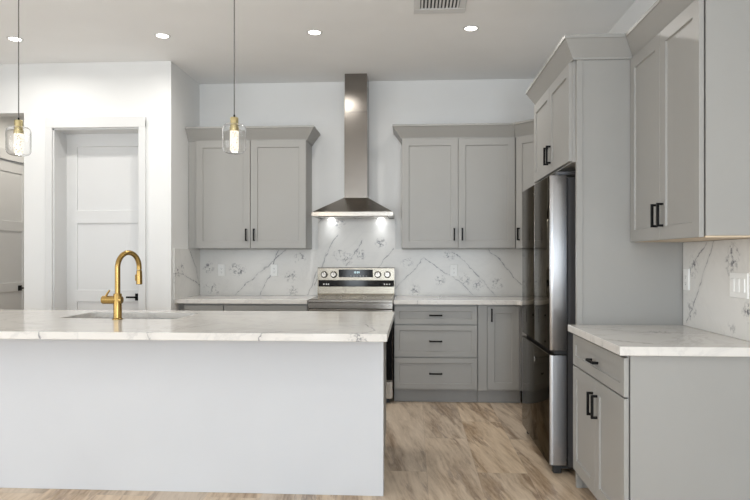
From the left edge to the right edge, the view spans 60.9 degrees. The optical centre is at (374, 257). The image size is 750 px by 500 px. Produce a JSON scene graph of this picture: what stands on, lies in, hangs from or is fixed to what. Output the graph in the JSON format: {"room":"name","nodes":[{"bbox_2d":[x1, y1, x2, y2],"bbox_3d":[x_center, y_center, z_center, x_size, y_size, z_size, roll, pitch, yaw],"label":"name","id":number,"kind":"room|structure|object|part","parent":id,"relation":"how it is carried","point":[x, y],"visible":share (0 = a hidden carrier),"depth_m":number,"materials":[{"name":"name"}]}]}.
{"room":"kitchen","nodes":[
{"label":"kitchen","id":0,"kind":"room"},
{"bbox_2d":[0,116,23,164],"bbox_3d":[-4.668,-0.227,2.801,0.120,3.024,12.500,0,0,3],"label":"wall","id":1,"kind":"structure","parent":0,"point":[5,121],"depth_m":7.46,"materials":[{"name":"paint"}]},
{"bbox_2d":[0,159,23,309],"bbox_3d":[-4.336,0.065,7.339,0.098,2.425,1.190,0,0,3],"label":"door","id":2,"kind":"structure","parent":1,"relation":"in","point":[11,173],"depth_m":7.62,"materials":[{"name":"white paint"}]},
{"bbox_2d":[0,147,23,163],"bbox_3d":[-4.328,0.005,7.339,0.024,2.560,1.460,0,0,3],"label":"trim","id":3,"kind":"structure","parent":1,"relation":"attached to","point":[3,154],"depth_m":7.52,"materials":[{"name":"white paint"}]},
{"bbox_2d":[0,61,199,310],"bbox_3d":[-3.020,-0.227,7.335,2.636,3.024,3.254,0,0,3],"label":"wall","id":4,"kind":"structure","parent":0,"point":[161,92],"depth_m":5.69,"materials":[{"name":"paint"}]},
{"bbox_2d":[45,116,145,309],"bbox_3d":[-2.473,0.018,5.764,0.912,2.535,0.226,0,0,3],"label":"trim","id":5,"kind":"structure","parent":4,"relation":"attached to","point":[55,139],"depth_m":5.68,"materials":[{"name":"white paint"}]},
{"bbox_2d":[67,134,137,309],"bbox_3d":[-2.463,0.065,5.867,0.790,2.425,0.098,0,0,3],"label":"door","id":6,"kind":"structure","parent":4,"relation":"in","point":[102,169],"depth_m":5.89,"materials":[{"name":"white paint"}]},
{"bbox_3d":[-2.201,0.358,5.832,0.127,0.064,0.058,0,0,3],"label":"handle","id":7,"kind":"part","parent":6,"relation":"part of","materials":[{"name":"black metal"}]},
{"bbox_2d":[173,248,199,299],"bbox_3d":[-1.771,0.142,6.029,0.010,0.455,0.686,0,0,3],"label":"backsplash","id":8,"kind":"structure","parent":4,"relation":"attached to","point":[186,262],"depth_m":5.99,"materials":[{"name":"stone"}]},
{"bbox_2d":[0,391,596,499],"bbox_3d":[-1.479,1.335,2.613,6.569,0.100,12.800,0,0,3],"label":"floor","id":9,"kind":"structure","parent":0,"point":[434,450],"depth_m":3.88,"materials":[{"name":"wood"}]},
{"bbox_2d":[0,339,385,495],"bbox_3d":[-1.477,0.848,4.022,3.107,0.875,0.977,0,0,3],"label":"kitchen island","id":10,"kind":"object","parent":9,"relation":"on","point":[266,417],"visible":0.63,"depth_m":3.50,"materials":[{"name":"white paint"}]},
{"bbox_2d":[0,310,394,341],"bbox_3d":[-1.520,0.390,3.860,3.240,0.038,1.315,0,0,3],"label":"island countertop","id":11,"kind":"structure","parent":10,"relation":"on","point":[333,326],"depth_m":3.46,"materials":[{"name":"stone"}]},
{"bbox_2d":[101,250,141,319],"bbox_3d":[-1.562,0.161,3.939,0.130,0.419,0.248,0,0,17],"label":"faucet","id":12,"kind":"object","parent":11,"relation":"on","point":[117,299],"visible":1,"depth_m":3.84,"materials":[{"name":"gold metal"}]},
{"bbox_3d":[-1.521,0.086,3.940,0.031,0.269,0.215,0,0,21],"label":"spout","id":13,"kind":"part","parent":12,"relation":"part of","materials":[{"name":"gold metal"}]},
{"bbox_2d":[132,318,177,318],"bbox_3d":[-1.569,0.522,4.130,0.790,0.224,0.462,0,0,3],"label":"sink","id":14,"kind":"object","parent":11,"relation":"in","point":[132,318],"visible":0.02,"depth_m":4.34,"materials":[{"name":"metal"}]},
{"bbox_2d":[179,303,223,310],"bbox_3d":[-1.562,0.849,6.052,0.421,0.872,0.636,0,0,3],"label":"base cabinet","id":15,"kind":"object","parent":9,"relation":"on","point":[182,307],"visible":0.12,"depth_m":5.77,"materials":[{"name":"grey paint"}]},
{"bbox_3d":[-1.548,0.506,5.772,0.355,0.158,0.020,0,0,3],"label":"drawer","id":16,"kind":"part","parent":15,"relation":"part of","materials":[{"name":"grey paint"}]},
{"bbox_2d":[224,304,307,310],"bbox_3d":[-0.967,0.849,6.016,0.766,0.872,0.636,0,0,3],"label":"base cabinet","id":17,"kind":"object","parent":9,"relation":"on","point":[227,307],"visible":0.09,"depth_m":5.74,"materials":[{"name":"grey paint"}]},
{"bbox_2d":[174,295,315,303],"bbox_3d":[-1.179,0.390,6.005,1.191,0.038,0.685,0,0,3],"label":"countertop","id":18,"kind":"structure","parent":17,"relation":"on","point":[200,299],"depth_m":5.73,"materials":[{"name":"stone"}]},
{"bbox_2d":[308,267,394,402],"bbox_3d":[-0.203,0.689,5.923,0.756,1.192,0.712,0,0,3],"label":"range","id":19,"kind":"object","parent":9,"relation":"on","point":[342,288],"visible":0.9,"depth_m":6.19,"materials":[{"name":"silver metal"}]},
{"bbox_3d":[-0.219,0.767,5.648,0.752,0.625,0.039,0,0,3],"label":"oven door","id":20,"kind":"part","parent":19,"relation":"part of","materials":[{"name":"metal"}]},
{"bbox_2d":[308,296,394,302],"bbox_3d":[-0.203,0.383,5.923,0.756,0.027,0.570,0,0,3],"label":"cooktop","id":21,"kind":"object","parent":19,"relation":"in","point":[318,299],"depth_m":5.66,"materials":[{"name":"glass"}]},
{"bbox_3d":[-0.203,0.367,5.931,0.716,0.002,0.545,0,0,3],"label":"glass","id":22,"kind":"part","parent":19,"relation":"part of","materials":[{"name":"glass"}]},
{"bbox_3d":[-0.184,0.230,6.244,0.750,0.273,0.070,0,0,3],"label":"control panel","id":23,"kind":"part","parent":19,"relation":"part of","materials":[{"name":"metal"}]},
{"bbox_3d":[-0.219,1.163,5.650,0.752,0.153,0.036,0,0,3],"label":"storage drawer","id":24,"kind":"part","parent":19,"relation":"part of","materials":[{"name":"metal"}]},
{"bbox_2d":[394,304,477,401],"bbox_3d":[0.554,0.849,5.927,0.737,0.872,0.636,0,0,3],"label":"base cabinet","id":25,"kind":"object","parent":9,"relation":"on","point":[436,346],"visible":0.91,"depth_m":5.65,"materials":[{"name":"grey paint"}]},
{"bbox_3d":[0.536,1.021,5.649,0.729,0.272,0.020,0,0,3],"label":"drawer","id":26,"kind":"part","parent":25,"relation":"part of","materials":[{"name":"grey paint"}]},
{"bbox_3d":[0.536,0.735,5.649,0.729,0.280,0.020,0,0,3],"label":"drawer","id":27,"kind":"part","parent":25,"relation":"part of","materials":[{"name":"grey paint"}]},
{"bbox_3d":[0.536,0.506,5.649,0.729,0.158,0.020,0,0,3],"label":"drawer","id":28,"kind":"part","parent":25,"relation":"part of","materials":[{"name":"grey paint"}]},
{"bbox_2d":[477,305,520,402],"bbox_3d":[1.113,0.849,5.894,0.378,0.872,0.636,0,0,3],"label":"base cabinet","id":29,"kind":"object","parent":9,"relation":"on","point":[499,326],"visible":0.78,"depth_m":5.61,"materials":[{"name":"grey paint"}]},
{"bbox_3d":[1.127,0.792,5.614,0.274,0.730,0.020,0,0,3],"label":"door","id":30,"kind":"part","parent":29,"relation":"part of","materials":[{"name":"grey paint"}]},
{"bbox_2d":[521,306,525,390],"bbox_3d":[1.554,0.849,5.467,0.545,0.872,1.436,0,0,3],"label":"base cabinet","id":31,"kind":"object","parent":9,"relation":"on","point":[522,333],"visible":0.03,"depth_m":5.62,"materials":[{"name":"grey paint"}]},
{"bbox_2d":[394,296,521,305],"bbox_3d":[0.992,0.390,5.496,1.669,0.038,1.447,0,0,3],"label":"countertop","id":32,"kind":"structure","parent":31,"relation":"on","point":[418,300],"depth_m":5.62,"materials":[{"name":"stone"}]},
{"bbox_2d":[522,171,575,472],"bbox_3d":[1.396,0.385,4.227,0.678,1.800,0.944,0,0,3],"label":"refrigerator","id":33,"kind":"object","parent":9,"relation":"on","point":[549,205],"visible":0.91,"depth_m":3.80,"materials":[{"name":"grey metal"}]},
{"bbox_3d":[1.123,0.029,4.481,0.100,1.037,0.470,0,0,3],"label":"door","id":34,"kind":"part","parent":33,"relation":"part of","materials":[{"name":"metal"}]},
{"bbox_3d":[1.109,0.901,4.244,0.100,0.658,0.944,0,0,3],"label":"freezer drawer","id":35,"kind":"part","parent":33,"relation":"part of","materials":[{"name":"metal"}]},
{"bbox_3d":[1.095,0.029,4.007,0.100,1.037,0.470,0,0,3],"label":"door","id":36,"kind":"part","parent":33,"relation":"part of","materials":[{"name":"metal"}]},
{"bbox_2d":[576,59,683,487],"bbox_3d":[1.421,0.089,3.561,0.586,2.391,0.028,0,0,3],"label":"end panel","id":37,"kind":"object","parent":9,"relation":"on","point":[620,281],"visible":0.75,"depth_m":3.56,"materials":[{"name":"grey paint"}]},
{"bbox_2d":[573,334,749,499],"bbox_3d":[1.368,0.849,3.114,0.638,0.873,0.864,0,0,3],"label":"base cabinet","id":38,"kind":"object","parent":9,"relation":"on","point":[645,427],"visible":0.89,"depth_m":2.69,"materials":[{"name":"grey paint"}]},
{"bbox_3d":[1.102,0.885,3.348,0.020,0.575,0.428,0,0,3],"label":"door","id":39,"kind":"part","parent":38,"relation":"part of","materials":[{"name":"grey paint"}]},
{"bbox_3d":[1.067,0.723,3.171,0.030,0.115,0.012,0,0,3],"label":"handle","id":40,"kind":"part","parent":38,"relation":"part of","materials":[{"name":"black metal"}]},
{"bbox_3d":[1.065,0.507,3.134,0.030,0.012,0.115,0,0,3],"label":"handle","id":41,"kind":"part","parent":38,"relation":"part of","materials":[{"name":"black metal"}]},
{"bbox_3d":[1.062,0.723,3.097,0.030,0.115,0.012,0,0,3],"label":"handle","id":42,"kind":"part","parent":38,"relation":"part of","materials":[{"name":"black metal"}]},
{"bbox_3d":[1.090,0.507,3.132,0.020,0.165,0.860,0,0,3],"label":"drawer","id":43,"kind":"part","parent":38,"relation":"part of","materials":[{"name":"grey paint"}]},
{"bbox_3d":[1.077,0.885,2.917,0.020,0.575,0.428,0,0,3],"label":"door","id":44,"kind":"part","parent":38,"relation":"part of","materials":[{"name":"grey paint"}]},
{"bbox_2d":[568,324,749,356],"bbox_3d":[1.368,0.390,3.099,0.636,0.038,0.897,0,0,3],"label":"countertop","id":45,"kind":"structure","parent":38,"relation":"on","point":[622,340],"depth_m":2.87,"materials":[{"name":"stone"}]},
{"bbox_3d":[1.371,0.849,2.691,0.582,0.873,0.021,0,0,3],"label":"panel","id":46,"kind":"part","parent":38,"relation":"part of","materials":[{"name":"grey paint"}]},
{"bbox_2d":[0,0,635,83],"bbox_3d":[-1.479,-1.789,2.613,6.569,0.100,12.800,0,0,3],"label":"ceiling","id":47,"kind":"structure","parent":0,"point":[384,40],"depth_m":5.01,"materials":[{"name":"paint"}]},
{"bbox_2d":[6,36,23,41],"bbox_3d":[-2.855,-1.736,5.063,0.124,0.005,0.124,0,0,3],"label":"recessed light","id":48,"kind":"object","parent":47,"relation":"in","point":[12,38],"visible":0.94,"depth_m":5.05,"materials":[{"name":"white paint"}]},
{"bbox_2d":[5,0,31,156],"bbox_3d":[-2.182,-1.183,3.906,0.140,1.111,0.140,0,0,3],"label":"pendant lamp","id":49,"kind":"object","parent":47,"relation":"hanging from","point":[18,138],"visible":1,"depth_m":3.86,"materials":[{"name":"clear glass"}]},
{"bbox_3d":[-2.182,-0.715,3.906,0.140,0.175,0.140,0,0,3],"label":"lamp shade","id":50,"kind":"part","parent":49,"relation":"part of","materials":[{"name":"clear glass"}]},
{"bbox_3d":[-2.182,-1.284,3.906,0.006,0.870,0.006,0,0,3],"label":"cord","id":51,"kind":"part","parent":49,"relation":"part of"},
{"bbox_2d":[154,33,170,37],"bbox_3d":[-1.661,-1.736,4.988,0.124,0.005,0.124,0,0,3],"label":"recessed light","id":52,"kind":"object","parent":47,"relation":"in","point":[160,35],"visible":1,"depth_m":4.98,"materials":[{"name":"white paint"}]},
{"bbox_2d":[222,0,245,154],"bbox_3d":[-0.844,-1.183,3.827,0.140,1.111,0.140,0,0,3],"label":"pendant lamp","id":53,"kind":"object","parent":47,"relation":"hanging from","point":[233,133],"visible":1,"depth_m":3.78,"materials":[{"name":"clear glass"}]},
{"bbox_3d":[-0.844,-0.715,3.827,0.140,0.175,0.140,0,0,3],"label":"lamp shade","id":54,"kind":"part","parent":53,"relation":"part of","materials":[{"name":"clear glass"}]},
{"bbox_3d":[-0.844,-1.284,3.827,0.006,0.870,0.006,0,0,3],"label":"cord","id":55,"kind":"part","parent":53,"relation":"part of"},
{"bbox_2d":[307,29,322,34],"bbox_3d":[-0.465,-1.736,4.912,0.124,0.005,0.124,0,0,3],"label":"recessed light","id":56,"kind":"object","parent":47,"relation":"in","point":[311,31],"visible":1,"depth_m":4.91,"materials":[{"name":"white paint"}]},
{"bbox_2d":[414,0,466,13],"bbox_3d":[0.443,-1.734,4.340,0.358,0.010,0.355,0,0,3],"label":"ceiling vent","id":57,"kind":"object","parent":47,"relation":"in","point":[420,6],"visible":1,"depth_m":4.40,"materials":[{"name":"white metal"}]},
{"bbox_2d":[463,25,478,30],"bbox_3d":[0.726,-1.736,4.827,0.124,0.005,0.124,0,0,3],"label":"recessed light","id":58,"kind":"object","parent":47,"relation":"in","point":[469,27],"visible":1,"depth_m":4.82,"materials":[{"name":"white paint"}]},
{"bbox_2d":[200,79,534,295],"bbox_3d":[0.061,-0.227,6.338,3.633,3.024,0.120,0,0,3],"label":"wall","id":59,"kind":"structure","parent":0,"point":[321,105],"depth_m":6.28,"materials":[{"name":"paint"}]},
{"bbox_2d":[185,125,319,248],"bbox_3d":[-1.159,-0.657,6.142,1.215,1.140,0.412,0,0,3],"label":"upper cabinet","id":60,"kind":"object","parent":59,"relation":"attached to","point":[260,197],"visible":0.95,"depth_m":6.00,"materials":[{"name":"grey paint"}]},
{"bbox_3d":[-1.433,-0.599,6.026,0.517,1.011,0.020,0,0,3],"label":"door","id":61,"kind":"part","parent":60,"relation":"part of","materials":[{"name":"grey paint"}]},
{"bbox_3d":[-1.159,-1.167,6.142,1.215,0.120,0.412,0,0,3],"label":"crown","id":62,"kind":"part","parent":60,"relation":"part of","materials":[{"name":"grey paint"}]},
{"bbox_3d":[-0.908,-0.599,5.995,0.524,1.011,0.020,0,0,3],"label":"door","id":63,"kind":"part","parent":60,"relation":"part of","materials":[{"name":"grey paint"}]},
{"bbox_2d":[312,73,394,219],"bbox_3d":[-0.194,-1.056,6.044,0.744,1.364,0.470,0,0,3],"label":"range hood","id":64,"kind":"object","parent":59,"relation":"attached to","point":[356,203],"visible":1,"depth_m":6.01,"materials":[{"name":"metal"}]},
{"bbox_2d":[200,219,521,295],"bbox_3d":[0.057,-0.006,6.272,3.629,0.752,0.012,0,0,3],"label":"backsplash","id":65,"kind":"structure","parent":59,"relation":"attached to","point":[341,242],"depth_m":6.28,"materials":[{"name":"stone"}]},
{"bbox_2d":[218,264,224,275],"bbox_3d":[-1.529,0.120,6.356,0.070,0.115,0.007,0,0,3],"label":"wall outlet","id":66,"kind":"object","parent":65,"relation":"attached to","point":[221,267],"visible":1,"depth_m":6.35,"materials":[{"name":"white plastic"}]},
{"bbox_2d":[271,264,277,275],"bbox_3d":[-1.000,0.120,6.324,0.070,0.115,0.007,0,0,3],"label":"wall outlet","id":67,"kind":"object","parent":65,"relation":"attached to","point":[274,267],"visible":1,"depth_m":6.32,"materials":[{"name":"white plastic"}]},
{"bbox_2d":[450,264,457,275],"bbox_3d":[0.769,0.120,6.220,0.070,0.115,0.007,0,0,3],"label":"wall outlet","id":68,"kind":"object","parent":65,"relation":"attached to","point":[453,267],"visible":1,"depth_m":6.22,"materials":[{"name":"white plastic"}]},
{"bbox_2d":[392,123,514,248],"bbox_3d":[0.735,-0.657,6.030,1.128,1.140,0.412,0,0,3],"label":"upper cabinet","id":69,"kind":"object","parent":59,"relation":"attached to","point":[458,180],"visible":1,"depth_m":5.89,"materials":[{"name":"grey paint"}]},
{"bbox_3d":[0.508,-0.599,5.911,0.517,1.011,0.020,0,0,3],"label":"door","id":70,"kind":"part","parent":69,"relation":"part of","materials":[{"name":"grey paint"}]},
{"bbox_3d":[0.735,-1.167,6.030,1.128,0.120,0.412,0,0,3],"label":"crown","id":71,"kind":"part","parent":69,"relation":"part of","materials":[{"name":"grey paint"}]},
{"bbox_3d":[1.028,-0.599,5.881,0.517,1.011,0.020,0,0,3],"label":"door","id":72,"kind":"part","parent":69,"relation":"part of","materials":[{"name":"grey paint"}]},
{"bbox_2d":[513,119,535,248],"bbox_3d":[1.555,-0.657,5.889,0.592,1.140,0.598,0,0,3],"label":"upper cabinet","id":73,"kind":"object","parent":59,"relation":"attached to","point":[524,130],"visible":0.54,"depth_m":5.80,"materials":[{"name":"grey paint"}]},
{"bbox_3d":[1.377,-1.167,5.713,0.086,0.120,0.352,0,0,-42],"label":"crown","id":74,"kind":"part","parent":73,"relation":"part of","materials":[{"name":"grey paint"}]},
{"bbox_2d":[600,0,749,242],"bbox_3d":[1.640,-0.227,1.236,0.120,3.024,10.120,0,0,3],"label":"wall","id":75,"kind":"structure","parent":0,"point":[638,8],"depth_m":4.37,"materials":[{"name":"paint"}]},
{"bbox_2d":[526,33,632,182],"bbox_3d":[1.411,-0.883,4.093,0.668,0.687,1.216,0,0,3],"label":"upper cabinet","id":76,"kind":"object","parent":75,"relation":"attached to","point":[552,91],"visible":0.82,"depth_m":3.80,"materials":[{"name":"grey paint"}]},
{"bbox_3d":[1.152,-0.826,4.385,0.020,0.557,0.518,0,0,3],"label":"door","id":77,"kind":"part","parent":76,"relation":"part of","materials":[{"name":"grey paint"}]},
{"bbox_3d":[1.113,-0.662,4.163,0.030,0.115,0.012,0,0,3],"label":"handle","id":78,"kind":"part","parent":76,"relation":"part of","materials":[{"name":"black metal"}]},
{"bbox_3d":[1.109,-0.662,4.089,0.030,0.115,0.012,0,0,3],"label":"handle","id":79,"kind":"part","parent":76,"relation":"part of","materials":[{"name":"black metal"}]},
{"bbox_3d":[1.121,-0.826,3.864,0.020,0.557,0.518,0,0,3],"label":"door","id":80,"kind":"part","parent":76,"relation":"part of","materials":[{"name":"grey paint"}]},
{"bbox_3d":[1.411,-1.167,4.093,0.668,0.120,1.216,0,0,3],"label":"crown","id":81,"kind":"part","parent":76,"relation":"part of","materials":[{"name":"grey paint"}]},
{"bbox_2d":[626,0,749,241],"bbox_3d":[1.515,-0.657,3.079,0.340,1.140,0.928,0,0,3],"label":"upper cabinet","id":82,"kind":"object","parent":75,"relation":"attached to","point":[690,62],"visible":1,"depth_m":2.76,"materials":[{"name":"grey paint"}]},
{"bbox_3d":[1.416,-0.597,3.335,0.020,1.015,0.425,0,0,3],"label":"door","id":83,"kind":"part","parent":82,"relation":"part of","materials":[{"name":"grey paint"}]},
{"bbox_3d":[1.381,-0.209,3.159,0.030,0.115,0.012,0,0,3],"label":"handle","id":84,"kind":"part","parent":82,"relation":"part of","materials":[{"name":"black metal"}]},
{"bbox_3d":[1.376,-0.209,3.085,0.030,0.115,0.012,0,0,3],"label":"handle","id":85,"kind":"part","parent":82,"relation":"part of","materials":[{"name":"black metal"}]},
{"bbox_3d":[1.515,-1.167,3.079,0.340,0.120,0.928,0,0,3],"label":"crown","id":86,"kind":"part","parent":82,"relation":"part of","materials":[{"name":"grey paint"}]},
{"bbox_3d":[1.391,-0.597,2.906,0.020,1.015,0.425,0,0,3],"label":"door","id":87,"kind":"part","parent":82,"relation":"part of","materials":[{"name":"grey paint"}]},
{"bbox_2d":[683,239,749,340],"bbox_3d":[1.682,0.142,3.080,0.012,0.455,0.895,0,0,3],"label":"backsplash","id":88,"kind":"structure","parent":75,"relation":"attached to","point":[708,305],"depth_m":3.13,"materials":[{"name":"stone"}]},
{"bbox_2d":[683,269,689,289],"bbox_3d":[1.696,0.117,3.477,0.007,0.115,0.070,0,0,3],"label":"wall outlet","id":89,"kind":"object","parent":88,"relation":"attached to","point":[686,272],"visible":1,"depth_m":3.47,"materials":[{"name":"white plastic"}]},
{"bbox_2d":[684,273,686,285],"bbox_3d":[1.693,0.117,3.477,0.001,0.068,0.034,0,0,3],"label":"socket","id":90,"kind":"object","parent":89,"relation":"attached to","point":[685,274],"depth_m":3.48,"materials":[{"name":"white plastic"}]},
{"bbox_2d":[730,272,748,298],"bbox_3d":[1.661,0.125,2.918,0.010,0.115,0.162,0,0,3],"label":"light switch","id":91,"kind":"object","parent":88,"relation":"attached to","point":[739,282],"visible":1,"depth_m":2.90,"materials":[{"name":"white plastic"}]}
]}

